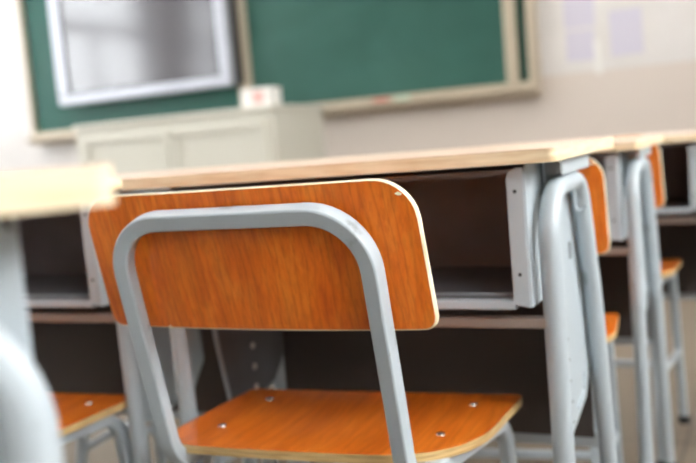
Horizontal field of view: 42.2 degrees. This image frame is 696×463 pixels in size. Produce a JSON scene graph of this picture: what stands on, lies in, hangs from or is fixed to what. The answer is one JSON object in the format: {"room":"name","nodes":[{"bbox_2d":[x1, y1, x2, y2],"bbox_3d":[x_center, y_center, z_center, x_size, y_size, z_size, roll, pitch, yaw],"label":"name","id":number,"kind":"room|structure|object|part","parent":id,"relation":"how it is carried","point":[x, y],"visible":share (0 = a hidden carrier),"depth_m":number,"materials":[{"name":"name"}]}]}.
{"room":"classroom","nodes":[
{"label":"classroom","id":0,"kind":"room"},
{"bbox_2d":[0,0,695,171],"bbox_3d":[-0.089,-1.413,5.859,8.300,3.200,0.200,-2,6,26],"label":"wall","id":1,"kind":"structure","parent":0,"point":[652,91],"depth_m":5.22,"materials":[{"name":"beige paint"}]},
{"bbox_2d":[16,0,542,145],"bbox_3d":[-0.704,-1.450,5.944,3.870,1.480,0.158,-2,6,26],"label":"chalkboard","id":2,"kind":"object","parent":1,"relation":"attached to","point":[343,56],"visible":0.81,"depth_m":5.66,"materials":[{"name":"green ceramic"}]},
{"bbox_3d":[-1.584,-1.431,6.400,1.800,1.300,0.020,-2,6,26],"label":"sliding panel","id":3,"kind":"part","parent":2,"relation":"part of","materials":[{"name":"green ceramic"}]},
{"bbox_2d":[47,0,243,105],"bbox_3d":[-1.430,-1.378,6.242,1.500,0.880,0.135,-2,6,26],"label":"wall display","id":4,"kind":"object","parent":2,"relation":"attached to","point":[104,50],"visible":1,"depth_m":6.19,"materials":[{"name":"silver metal"}]},
{"bbox_3d":[-0.717,-1.460,5.982,0.105,1.305,0.042,-2,6,26],"label":"panel frame","id":5,"kind":"part","parent":2,"relation":"part of","materials":[{"name":"beige wood"}]},
{"bbox_2d":[26,80,542,145],"bbox_3d":[-0.646,-0.760,6.013,3.870,0.090,0.158,-2,6,26],"label":"chalk tray","id":6,"kind":"object","parent":2,"relation":"on","point":[492,90],"depth_m":5.49,"materials":[{"name":"beige metal"}]},
{"bbox_3d":[0.112,-1.493,5.584,1.735,1.300,0.020,-2,6,26],"label":"sliding panel","id":7,"kind":"part","parent":2,"relation":"part of","materials":[{"name":"green ceramic"}]},
{"bbox_2d":[373,98,388,102],"bbox_3d":[0.202,-0.805,5.540,0.100,0.018,0.018,-2,6,26],"label":"stick","id":8,"kind":"object","parent":2,"relation":"on","point":[385,99],"visible":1,"depth_m":5.53,"materials":[{"name":"red"}]},
{"bbox_2d":[394,96,409,99],"bbox_3d":[0.328,-0.809,5.480,0.100,0.018,0.018,-2,6,26],"label":"stick","id":9,"kind":"object","parent":2,"relation":"on","point":[404,97],"visible":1,"depth_m":5.47,"materials":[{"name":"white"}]},
{"bbox_3d":[0.911,-1.519,5.199,0.070,1.305,0.042,-2,6,26],"label":"panel frame","id":10,"kind":"part","parent":2,"relation":"part of","materials":[{"name":"beige wood"}]},
{"bbox_2d":[563,0,594,29],"bbox_3d":[1.300,-1.303,5.101,0.170,0.300,0.001,-2,6,26],"label":"paper notice","id":11,"kind":"object","parent":1,"relation":"attached to","point":[577,13],"visible":1,"depth_m":5.11,"materials":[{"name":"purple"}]},
{"bbox_2d":[566,29,594,61],"bbox_3d":[1.318,-1.055,5.127,0.155,0.170,0.001,-1,7,26],"label":"paper notice","id":12,"kind":"object","parent":1,"relation":"attached to","point":[579,44],"visible":1,"depth_m":5.13,"materials":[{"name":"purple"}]},
{"bbox_2d":[593,40,601,73],"bbox_3d":[1.408,-0.983,5.089,0.044,0.191,0.014,-1,7,31],"label":"paper notice","id":13,"kind":"object","parent":1,"relation":"attached to","point":[597,52],"visible":1,"depth_m":5.09,"materials":[{"name":"white paper"}]},
{"bbox_2d":[608,7,643,56],"bbox_3d":[1.544,-1.108,5.013,0.175,0.250,0.001,-3,6,26],"label":"paper notice","id":14,"kind":"object","parent":1,"relation":"attached to","point":[626,30],"visible":1,"depth_m":5.01,"materials":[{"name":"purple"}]},
{"bbox_2d":[62,299,695,462],"bbox_3d":[-1.889,0.798,1.947,8.300,0.100,9.300,-2,6,26],"label":"floor","id":15,"kind":"structure","parent":0,"point":[684,435],"depth_m":2.45,"materials":[{"name":"beige stone"}]},
{"bbox_2d":[0,164,115,462],"bbox_3d":[-0.370,0.365,0.584,0.400,0.775,0.604,-8,6,-25],"label":"student desk","id":16,"kind":"object","parent":15,"relation":"on","point":[29,425],"visible":1,"depth_m":0.38,"materials":[{"name":"grey metal"}]},
{"bbox_3d":[-0.260,0.090,0.365,0.256,0.172,0.022,-8,6,-25],"label":"panel","id":17,"kind":"part","parent":16,"relation":"part of","materials":[{"name":"grey metal"}]},
{"bbox_3d":[-0.262,0.397,0.349,0.356,0.736,0.026,-8,6,-25],"label":"leg frame","id":18,"kind":"part","parent":16,"relation":"part of","materials":[{"name":"grey metal"}]},
{"bbox_2d":[50,393,133,462],"bbox_3d":[-0.572,0.328,1.312,0.416,0.738,0.408,-2,6,26],"label":"chair","id":19,"kind":"object","parent":15,"relation":"on","point":[79,415],"visible":0.6,"depth_m":1.33,"materials":[{"name":"orange wood"}]},
{"bbox_3d":[-0.604,0.149,1.252,0.395,0.328,0.319,-2,6,26],"label":"frame","id":20,"kind":"part","parent":19,"relation":"part of","materials":[{"name":"grey metal"}]},
{"bbox_3d":[-0.558,0.278,1.328,0.422,0.017,0.254,-3,6,21],"label":"seat","id":21,"kind":"part","parent":19,"relation":"part of","materials":[{"name":"brown wood"}]},
{"bbox_3d":[-0.335,0.466,1.366,0.020,0.407,0.138,-1,7,32],"label":"leg","id":22,"kind":"part","parent":19,"relation":"part of","materials":[{"name":"grey metal"}]},
{"bbox_2d":[0,164,257,462],"bbox_3d":[-0.495,0.286,1.603,0.604,0.750,0.400,-2,6,26],"label":"student desk","id":23,"kind":"object","parent":15,"relation":"on","point":[78,343],"visible":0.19,"depth_m":1.64,"materials":[{"name":"grey metal"}]},
{"bbox_2d":[0,208,97,307],"bbox_3d":[-0.532,0.023,1.525,0.494,0.162,0.255,-2,6,26],"label":"compartment","id":24,"kind":"object","parent":23,"relation":"on","point":[59,260],"depth_m":1.64,"materials":[{"name":"grey metal"}]},
{"bbox_3d":[-0.569,0.135,1.440,0.538,0.013,0.018,-2,6,26],"label":"cross rail","id":25,"kind":"part","parent":23,"relation":"part of","materials":[{"name":"grey metal"}]},
{"bbox_3d":[-0.319,0.010,1.421,0.022,0.166,0.256,-2,6,26],"label":"panel","id":26,"kind":"part","parent":23,"relation":"part of","materials":[{"name":"grey metal"}]},
{"bbox_3d":[-0.449,0.203,1.686,0.508,0.254,0.005,-2,6,26],"label":"modesty panel","id":27,"kind":"part","parent":23,"relation":"part of","materials":[{"name":"grey metal"}]},
{"bbox_3d":[-0.291,0.109,1.409,0.028,0.364,0.221,-2,6,26],"label":"adjusting plate","id":28,"kind":"part","parent":23,"relation":"part of","materials":[{"name":"grey metal"}]},
{"bbox_3d":[-0.430,0.334,1.715,0.538,0.022,0.020,-2,6,26],"label":"cross rail","id":29,"kind":"part","parent":23,"relation":"part of","materials":[{"name":"grey metal"}]},
{"bbox_3d":[-0.241,0.293,1.490,0.026,0.712,0.356,-2,6,26],"label":"leg frame","id":30,"kind":"part","parent":23,"relation":"part of","materials":[{"name":"grey metal"}]},
{"bbox_2d":[76,354,307,462],"bbox_3d":[-0.372,0.255,1.865,0.416,0.738,0.408,-2,6,26],"label":"chair","id":31,"kind":"object","parent":15,"relation":"on","point":[83,445],"visible":0.02,"depth_m":1.90,"materials":[{"name":"grey metal"}]},
{"bbox_3d":[-0.533,0.429,1.907,0.036,0.408,0.186,-2,6,26],"label":"leg","id":32,"kind":"part","parent":31,"relation":"part of","materials":[{"name":"grey metal"}]},
{"bbox_3d":[-0.469,0.406,2.080,0.020,0.407,0.138,-3,6,19],"label":"leg","id":33,"kind":"part","parent":31,"relation":"part of","materials":[{"name":"grey metal"}]},
{"bbox_3d":[-0.228,0.418,1.760,0.036,0.408,0.186,-2,6,26],"label":"leg","id":34,"kind":"part","parent":31,"relation":"part of","materials":[{"name":"grey metal"}]},
{"bbox_2d":[72,104,325,173],"bbox_3d":[-0.851,-0.190,5.378,1.384,1.000,0.620,-2,6,26],"label":"lectern","id":35,"kind":"object","parent":15,"relation":"on","point":[274,132],"visible":0.44,"depth_m":5.05,"materials":[{"name":"beige wood"}]},
{"bbox_3d":[-1.260,-0.158,5.255,0.610,0.830,0.016,-2,6,26],"label":"door","id":36,"kind":"part","parent":35,"relation":"part of","materials":[{"name":"beige wood"}]},
{"bbox_3d":[-0.688,-0.179,4.980,0.620,0.830,0.016,-2,6,26],"label":"door","id":37,"kind":"part","parent":35,"relation":"part of","materials":[{"name":"beige wood"}]},
{"bbox_2d":[241,86,281,107],"bbox_3d":[-0.477,-0.739,4.988,0.178,0.104,0.142,-3,6,22],"label":"box","id":38,"kind":"object","parent":35,"relation":"on","point":[269,95],"visible":0.77,"depth_m":4.93,"materials":[{"name":"white"}]},
{"bbox_3d":[-0.481,-0.785,4.984,0.178,0.012,0.142,-3,6,22],"label":"lid","id":39,"kind":"part","parent":38,"relation":"part of","materials":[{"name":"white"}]},
{"bbox_2d":[88,179,521,462],"bbox_3d":[-0.021,0.298,1.146,0.416,0.738,0.408,-2,6,26],"label":"chair","id":40,"kind":"object","parent":15,"relation":"on","point":[347,255],"visible":0.99,"depth_m":0.99,"materials":[{"name":"brown wood"}]},
{"bbox_3d":[-0.182,0.471,1.188,0.036,0.408,0.186,-2,6,26],"label":"leg","id":41,"kind":"part","parent":40,"relation":"part of","materials":[{"name":"grey metal"}]},
{"bbox_3d":[-0.112,0.031,0.978,0.416,0.160,0.058,-2,6,26],"label":"backrest","id":42,"kind":"part","parent":40,"relation":"part of","materials":[{"name":"brown wood"}]},
{"bbox_3d":[-0.118,0.448,1.361,0.020,0.407,0.138,-3,6,19],"label":"leg","id":43,"kind":"part","parent":40,"relation":"part of","materials":[{"name":"grey metal"}]},
{"bbox_3d":[-0.007,0.248,1.162,0.422,0.017,0.254,-3,6,21],"label":"seat","id":44,"kind":"part","parent":40,"relation":"part of","materials":[{"name":"brown wood"}]},
{"bbox_3d":[0.216,0.436,1.200,0.020,0.407,0.138,-1,7,32],"label":"leg","id":45,"kind":"part","parent":40,"relation":"part of","materials":[{"name":"grey metal"}]},
{"bbox_2d":[121,136,617,462],"bbox_3d":[0.073,0.265,1.330,0.604,0.750,0.400,-2,6,26],"label":"student desk","id":46,"kind":"object","parent":15,"relation":"on","point":[509,233],"visible":0.56,"depth_m":1.28,"materials":[{"name":"beige laminate"}]},
{"bbox_3d":[-0.179,0.005,1.354,0.022,0.166,0.256,-2,6,26],"label":"panel","id":47,"kind":"part","parent":46,"relation":"part of","materials":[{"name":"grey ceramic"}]},
{"bbox_3d":[-0.157,0.289,1.450,0.026,0.712,0.356,-2,6,26],"label":"leg frame","id":48,"kind":"part","parent":46,"relation":"part of","materials":[{"name":"grey metal"}]},
{"bbox_3d":[-0.179,0.100,1.410,0.028,0.364,0.221,-2,6,26],"label":"adjusting plate","id":49,"kind":"part","parent":46,"relation":"part of","materials":[{"name":"grey metal"}]},
{"bbox_2d":[175,164,523,309],"bbox_3d":[0.036,0.002,1.252,0.494,0.162,0.255,-2,6,26],"label":"tray","id":50,"kind":"object","parent":46,"relation":"on","point":[472,217],"depth_m":1.29,"materials":[{"name":"grey metal"}]},
{"bbox_3d":[0.120,0.182,1.413,0.508,0.254,0.005,-2,6,26],"label":"modesty panel","id":51,"kind":"part","parent":46,"relation":"part of","materials":[{"name":"brown"}]},
{"bbox_3d":[-0.001,0.115,1.167,0.538,0.013,0.018,-2,6,26],"label":"cross rail","id":52,"kind":"part","parent":46,"relation":"part of","materials":[{"name":"grey metal"}]},
{"bbox_3d":[0.250,-0.010,1.147,0.022,0.166,0.256,-2,6,26],"label":"panel","id":53,"kind":"part","parent":46,"relation":"part of","materials":[{"name":"grey metal"}]},
{"bbox_3d":[0.139,0.314,1.442,0.538,0.022,0.020,-2,6,26],"label":"cross rail","id":54,"kind":"part","parent":46,"relation":"part of","materials":[{"name":"grey metal"}]},
{"bbox_3d":[0.299,0.082,1.180,0.028,0.364,0.221,-2,6,26],"label":"adjusting plate","id":55,"kind":"part","parent":46,"relation":"part of","materials":[{"name":"grey metal"}]},
{"bbox_3d":[0.327,0.272,1.217,0.026,0.712,0.356,-2,6,26],"label":"leg frame","id":56,"kind":"part","parent":46,"relation":"part of","materials":[{"name":"grey metal"}]},
{"bbox_2d":[418,157,622,462],"bbox_3d":[0.260,0.234,1.589,0.416,0.729,0.408,-3,6,18],"label":"chair","id":57,"kind":"object","parent":15,"relation":"on","point":[593,174],"visible":0.1,"depth_m":1.52,"materials":[{"name":"orange wood"}]},
{"bbox_3d":[0.190,-0.031,1.413,0.416,0.158,0.058,-3,6,18],"label":"backrest","id":58,"kind":"part","parent":57,"relation":"part of","materials":[{"name":"brown wood"}]},
{"bbox_3d":[0.419,0.391,1.504,0.036,0.403,0.186,-3,6,18],"label":"leg","id":59,"kind":"part","parent":57,"relation":"part of","materials":[{"name":"grey metal"}]},
{"bbox_3d":[0.271,0.185,1.608,0.422,0.017,0.254,-4,6,13],"label":"seat","id":60,"kind":"part","parent":57,"relation":"part of","materials":[{"name":"brown wood"}]},
{"bbox_3d":[0.489,0.368,1.674,0.020,0.402,0.138,-2,6,24],"label":"leg","id":61,"kind":"part","parent":57,"relation":"part of","materials":[{"name":"grey metal"}]},
{"bbox_2d":[589,134,676,462],"bbox_3d":[0.353,0.190,1.917,0.604,0.734,0.400,-2,6,26],"label":"student desk","id":62,"kind":"object","parent":15,"relation":"on","point":[632,259],"visible":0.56,"depth_m":1.72,"materials":[{"name":"grey metal"}]},
{"bbox_2d":[589,151,615,241],"bbox_3d":[0.316,-0.067,1.840,0.494,0.159,0.255,-2,6,26],"label":"tray","id":63,"kind":"object","parent":62,"relation":"on","point":[607,160],"depth_m":1.62,"materials":[{"name":"grey metal"}]},
{"bbox_3d":[0.280,0.044,1.755,0.538,0.013,0.018,-2,6,26],"label":"cross rail","id":64,"kind":"part","parent":62,"relation":"part of","materials":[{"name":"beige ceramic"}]},
{"bbox_3d":[0.530,-0.079,1.736,0.022,0.163,0.256,-2,6,26],"label":"panel","id":65,"kind":"part","parent":62,"relation":"part of","materials":[{"name":"grey metal"}]},
{"bbox_3d":[0.400,0.109,2.000,0.508,0.248,0.005,-2,6,26],"label":"modesty panel","id":66,"kind":"part","parent":62,"relation":"part of","materials":[{"name":"grey metal"}]},
{"bbox_3d":[0.418,0.238,2.029,0.538,0.022,0.020,-2,6,26],"label":"cross rail","id":67,"kind":"part","parent":62,"relation":"part of","materials":[{"name":"grey metal"}]},
{"bbox_3d":[0.579,0.011,1.768,0.028,0.356,0.221,-2,6,26],"label":"adjusting plate","id":68,"kind":"part","parent":62,"relation":"part of","materials":[{"name":"grey metal"}]},
{"bbox_3d":[0.607,0.197,1.804,0.026,0.697,0.356,-2,6,26],"label":"leg frame","id":69,"kind":"part","parent":62,"relation":"part of","materials":[{"name":"grey metal"}]},
{"bbox_2d":[613,135,689,462],"bbox_3d":[0.562,0.147,2.154,0.416,0.738,0.408,-2,6,26],"label":"chair","id":70,"kind":"object","parent":15,"relation":"on","point":[669,267],"visible":0.2,"depth_m":2.16,"materials":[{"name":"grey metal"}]},
{"bbox_3d":[0.472,-0.120,1.985,0.416,0.160,0.058,-2,6,26],"label":"backrest","id":71,"kind":"part","parent":70,"relation":"part of","materials":[{"name":"brown wood"}]},
{"bbox_3d":[0.706,0.309,2.049,0.036,0.408,0.186,-2,6,26],"label":"leg","id":72,"kind":"part","parent":70,"relation":"part of","materials":[{"name":"grey metal"}]},
{"bbox_3d":[0.530,-0.032,2.094,0.395,0.328,0.319,-2,6,26],"label":"frame","id":73,"kind":"part","parent":70,"relation":"part of","materials":[{"name":"grey metal"}]},
{"bbox_3d":[0.576,0.097,2.169,0.422,0.017,0.254,-3,6,21],"label":"seat","id":74,"kind":"part","parent":70,"relation":"part of","materials":[{"name":"brown wood"}]},
{"bbox_3d":[0.799,0.285,2.207,0.020,0.407,0.138,-1,7,32],"label":"leg","id":75,"kind":"part","parent":70,"relation":"part of","materials":[{"name":"grey metal"}]},
{"bbox_2d":[642,130,695,298],"bbox_3d":[0.660,0.126,2.337,0.604,0.726,0.400,-2,6,26],"label":"student desk","id":76,"kind":"object","parent":15,"relation":"on","point":[676,219],"visible":0.06,"depth_m":2.30,"materials":[{"name":"grey metal"}]},
{"bbox_2d":[655,141,695,213],"bbox_3d":[0.624,-0.129,2.260,0.494,0.157,0.255,-2,6,26],"label":"tray","id":77,"kind":"object","parent":76,"relation":"on","point":[678,159],"depth_m":2.28,"materials":[{"name":"grey metal"}]},
{"bbox_3d":[0.707,0.045,2.420,0.508,0.246,0.005,-2,6,26],"label":"modesty panel","id":78,"kind":"part","parent":76,"relation":"part of","materials":[{"name":"grey metal"}]},
{"bbox_3d":[0.587,-0.019,2.175,0.538,0.013,0.018,-2,6,26],"label":"cross rail","id":79,"kind":"part","parent":76,"relation":"part of","materials":[{"name":"grey metal"}]},
{"bbox_3d":[0.725,0.172,2.449,0.538,0.021,0.020,-2,6,26],"label":"cross rail","id":80,"kind":"part","parent":76,"relation":"part of","materials":[{"name":"grey metal"}]},
{"bbox_3d":[0.838,-0.141,2.156,0.022,0.161,0.256,-2,6,26],"label":"panel","id":81,"kind":"part","parent":76,"relation":"part of","materials":[{"name":"grey metal"}]}
]}

